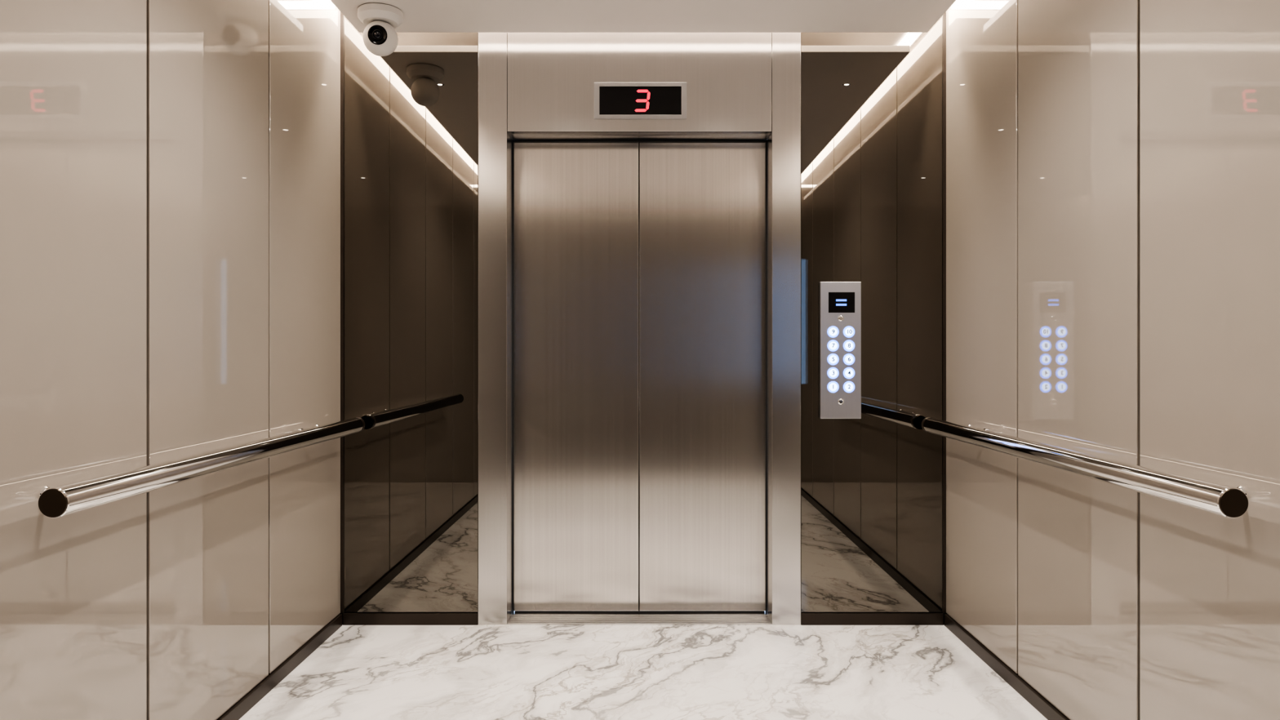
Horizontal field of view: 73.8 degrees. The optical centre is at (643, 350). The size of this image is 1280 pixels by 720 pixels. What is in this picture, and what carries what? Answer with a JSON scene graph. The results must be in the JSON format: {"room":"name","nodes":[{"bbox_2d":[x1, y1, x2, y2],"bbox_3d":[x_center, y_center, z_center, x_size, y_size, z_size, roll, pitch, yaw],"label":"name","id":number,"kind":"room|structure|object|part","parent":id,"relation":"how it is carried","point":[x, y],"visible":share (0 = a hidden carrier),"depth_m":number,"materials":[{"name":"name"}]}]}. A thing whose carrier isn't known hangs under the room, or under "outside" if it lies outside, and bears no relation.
{"room":"elevator interior","nodes":[
{"label":"elevator interior","id":0,"kind":"room"},
{"bbox_2d":[507,32,771,133],"bbox_3d":[-0.016,-1.194,3.639,1.122,0.525,0.037,0,0,0],"label":"header","id":1,"kind":"object","parent":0,"point":[552,77],"visible":0.56,"depth_m":3.62,"materials":[{"name":"metal"}]},
{"bbox_2d":[509,133,769,139],"bbox_3d":[-0.016,-0.947,3.710,1.122,0.030,0.105,0,0,0],"label":"soffit","id":2,"kind":"structure","parent":1,"relation":"attached to","point":[514,136],"depth_m":3.71,"materials":[{"name":"silver metal"}]},
{"bbox_2d":[594,82,686,119],"bbox_3d":[-0.012,-1.062,3.618,0.392,0.154,0.006,0,0,0],"label":"display","id":3,"kind":"object","parent":1,"relation":"attached to","point":[612,100],"visible":1,"depth_m":3.62,"materials":[{"name":"plastic"}]},
{"bbox_2d":[239,623,1047,719],"bbox_3d":[0.000,1.203,1.728,2.770,0.080,4.255,0,0,0],"label":"floor","id":4,"kind":"structure","parent":0,"point":[508,672],"depth_m":3.04,"materials":[{"name":"stone"}]},
{"bbox_2d":[506,618,771,624],"bbox_3d":[-0.016,1.161,3.654,1.122,0.005,0.066,0,0,0],"label":"plate","id":5,"kind":"object","parent":4,"relation":"on","point":[639,619],"depth_m":3.63,"materials":[{"name":"metal"}]},
{"bbox_2d":[507,613,771,622],"bbox_3d":[-0.016,1.157,3.691,1.123,0.003,0.116,0,0,0],"label":"ribs","id":6,"kind":"object","parent":5,"relation":"on","point":[513,615],"visible":1,"depth_m":3.69,"materials":[{"name":"metal"}]},
{"bbox_2d":[513,610,765,613],"bbox_3d":[-0.016,1.158,3.786,1.121,0.010,0.038,0,0,0],"label":"plate","id":7,"kind":"object","parent":4,"relation":"on","point":[514,611],"depth_m":3.77,"materials":[{"name":"metal"}]},
{"bbox_3d":[-0.016,1.156,3.789,1.105,0.006,0.031,0,0,0],"label":"sill lip","id":8,"kind":"part","parent":7,"relation":"part of","materials":[{"name":"silver metal"}]},
{"bbox_2d":[330,0,955,32],"bbox_3d":[0.000,-1.326,1.664,2.340,0.030,3.698,0,0,0],"label":"ceiling","id":9,"kind":"structure","parent":0,"point":[419,15],"depth_m":3.33,"materials":[{"name":"paint"}]},
{"bbox_2d":[357,2,403,56],"bbox_3d":[-1.013,-1.226,3.290,0.170,0.171,0.170,0,0,0],"label":"security camera","id":10,"kind":"object","parent":9,"relation":"attached to","point":[380,38],"visible":1,"depth_m":3.24,"materials":[{"name":"white plastic"}]},
{"bbox_2d":[339,611,946,623],"bbox_3d":[0.000,-0.147,3.732,2.600,2.620,0.185,0,0,0],"label":"backing","id":11,"kind":"object","parent":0,"point":[477,611],"visible":0.1,"depth_m":3.64,"materials":[{"name":"brown metal"}]},
{"bbox_2d":[342,612,478,625],"bbox_3d":[-0.989,1.139,3.630,0.573,0.049,0.021,0,0,0],"label":"baseboard","id":12,"kind":"structure","parent":11,"relation":"attached to","point":[348,618],"depth_m":3.62,"materials":[{"name":"brown metal"}]},
{"bbox_2d":[343,15,478,612],"bbox_3d":[-0.994,-0.173,3.634,0.579,2.567,0.012,0,0,0],"label":"mirror panel","id":13,"kind":"object","parent":11,"relation":"attached to","point":[411,113],"visible":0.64,"depth_m":3.63,"materials":[{"name":"brown mirror"}]},
{"bbox_2d":[340,11,343,613],"bbox_3d":[-1.286,-0.172,3.625,0.027,2.571,0.006,0,0,0],"label":"trim","id":14,"kind":"structure","parent":13,"relation":"attached to","point":[341,14],"depth_m":3.62,"materials":[{"name":"brown metal"}]},
{"bbox_2d":[478,32,511,625],"bbox_3d":[-0.640,-0.147,3.692,0.122,2.620,0.143,0,0,0],"label":"door frame","id":15,"kind":"structure","parent":11,"relation":"attached to","point":[495,141],"depth_m":3.62,"materials":[{"name":"metal"}]},
{"bbox_2d":[511,139,638,610],"bbox_3d":[-0.309,0.100,3.790,0.578,2.103,0.030,0,0,0],"label":"leaf","id":16,"kind":"object","parent":15,"relation":"attached to","point":[575,204],"visible":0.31,"depth_m":3.77,"materials":[{"name":"metal"}]},
{"bbox_2d":[638,139,639,610],"bbox_3d":[-0.018,0.100,3.791,0.004,2.103,0.020,0,0,0],"label":"seal","id":17,"kind":"object","parent":16,"relation":"attached to","point":[638,140],"visible":0.64,"depth_m":3.78,"materials":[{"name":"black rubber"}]},
{"bbox_2d":[511,140,767,613],"bbox_3d":[-0.016,0.114,3.769,1.125,2.090,0.010,0,0,0],"label":"side gasket","id":18,"kind":"object","parent":15,"relation":"attached to","point":[513,141],"visible":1,"depth_m":3.76,"materials":[{"name":"black rubber"}]},
{"bbox_2d":[767,32,800,625],"bbox_3d":[0.608,-0.147,3.692,0.122,2.620,0.143,0,0,0],"label":"door frame","id":19,"kind":"structure","parent":11,"relation":"attached to","point":[784,141],"depth_m":3.62,"materials":[{"name":"metal"}]},
{"bbox_2d":[639,139,767,610],"bbox_3d":[0.275,0.100,3.790,0.583,2.103,0.030,0,0,0],"label":"leaf","id":20,"kind":"object","parent":19,"relation":"attached to","point":[702,205],"visible":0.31,"depth_m":3.77,"materials":[{"name":"metal"}]},
{"bbox_2d":[800,15,942,612],"bbox_3d":[0.978,-0.173,3.634,0.611,2.567,0.012,0,0,0],"label":"mirror panel","id":21,"kind":"object","parent":11,"relation":"attached to","point":[872,103],"visible":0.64,"depth_m":3.63,"materials":[{"name":"brown mirror"}]},
{"bbox_2d":[819,281,861,418],"bbox_3d":[0.835,-0.003,3.614,0.172,0.580,0.029,0,0,0],"label":"control panel","id":22,"kind":"object","parent":21,"relation":"attached to","point":[840,302],"visible":1,"depth_m":3.61,"materials":[{"name":"metal"}]},
{"bbox_2d":[837,398,844,404],"bbox_3d":[0.835,0.214,3.603,0.025,0.025,0.005,0,0,0],"label":"switch","id":23,"kind":"object","parent":22,"relation":"attached to","point":[840,401],"depth_m":3.60,"materials":[{"name":"silver metal"}]},
{"bbox_2d":[837,315,844,321],"bbox_3d":[0.835,-0.138,3.603,0.025,0.025,0.005,0,0,0],"label":"switch","id":24,"kind":"object","parent":22,"relation":"attached to","point":[840,317],"depth_m":3.60,"materials":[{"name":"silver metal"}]},
{"bbox_2d":[942,11,946,613],"bbox_3d":[1.286,-0.172,3.625,0.027,2.571,0.006,0,0,0],"label":"trim","id":25,"kind":"structure","parent":21,"relation":"attached to","point":[944,14],"depth_m":3.62,"materials":[{"name":"brown metal"}]},
{"bbox_2d":[800,612,943,625],"bbox_3d":[0.973,1.139,3.630,0.605,0.049,0.021,0,0,0],"label":"baseboard","id":26,"kind":"structure","parent":11,"relation":"attached to","point":[806,618],"depth_m":3.62,"materials":[{"name":"brown metal"}]},
{"bbox_3d":[-1.353,-0.147,1.664,0.105,2.620,4.128,0,0,0],"label":"backing","id":27,"kind":"object","parent":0,"visible":0},
{"bbox_2d":[0,0,146,719],"bbox_3d":[-1.292,-0.172,1.857,0.015,2.569,0.703,0,0,0],"label":"panel","id":28,"kind":"object","parent":27,"relation":"attached to","point":[73,73],"visible":1,"depth_m":1.91,"materials":[{"name":"beige paint"}]},
{"bbox_2d":[37,417,364,518],"bbox_3d":[-1.224,0.310,2.651,0.122,0.068,1.851,0,0,0],"label":"handrail","id":29,"kind":"object","parent":28,"relation":"attached to","point":[55,502],"visible":1,"depth_m":2.13,"materials":[{"name":"silver metal"}]},
{"bbox_2d":[146,0,268,719],"bbox_3d":[-1.292,-0.172,2.574,0.015,2.569,0.705,0,0,0],"label":"panel","id":30,"kind":"object","parent":27,"relation":"attached to","point":[207,60],"visible":0.97,"depth_m":2.51,"materials":[{"name":"beige paint"}]},
{"bbox_2d":[217,613,342,719],"bbox_3d":[-1.288,1.139,1.664,0.025,0.049,3.904,0,0,0],"label":"baseboard","id":31,"kind":"structure","parent":27,"relation":"attached to","point":[242,706],"depth_m":3.00,"materials":[{"name":"brown metal"}]},
{"bbox_2d":[268,0,340,673],"bbox_3d":[-1.292,-0.172,3.280,0.015,2.569,0.684,0,0,0],"label":"panel","id":32,"kind":"object","parent":27,"relation":"attached to","point":[304,35],"visible":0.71,"depth_m":3.21,"materials":[{"name":"beige paint"}]},
{"bbox_3d":[1.352,-0.147,1.664,0.105,2.620,4.128,0,0,0],"label":"backing","id":33,"kind":"object","parent":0,"visible":0},
{"bbox_2d":[946,0,1017,673],"bbox_3d":[1.292,-0.172,3.280,0.015,2.569,0.684,0,0,0],"label":"panel","id":34,"kind":"object","parent":33,"relation":"attached to","point":[982,35],"visible":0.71,"depth_m":3.22,"materials":[{"name":"beige paint"}]},
{"bbox_2d":[921,417,1248,518],"bbox_3d":[1.224,0.310,2.651,0.122,0.068,1.851,0,0,0],"label":"handrail","id":35,"kind":"object","parent":34,"relation":"attached to","point":[1230,502],"visible":1,"depth_m":2.13,"materials":[{"name":"silver metal"}]},
{"bbox_2d":[944,613,1069,719],"bbox_3d":[1.288,1.139,1.664,0.025,0.049,3.904,0,0,0],"label":"baseboard","id":36,"kind":"structure","parent":33,"relation":"attached to","point":[1043,706],"depth_m":3.00,"materials":[{"name":"brown metal"}]},
{"bbox_2d":[1017,0,1139,719],"bbox_3d":[1.292,-0.172,2.574,0.015,2.569,0.705,0,0,0],"label":"panel","id":37,"kind":"object","parent":33,"relation":"attached to","point":[1078,60],"visible":0.97,"depth_m":2.53,"materials":[{"name":"beige paint"}]},
{"bbox_2d":[1139,0,1279,719],"bbox_3d":[1.292,-0.172,1.857,0.015,2.569,0.703,0,0,0],"label":"panel","id":38,"kind":"object","parent":33,"relation":"attached to","point":[1210,69],"visible":1,"depth_m":1.94,"materials":[{"name":"beige paint"}]}
]}

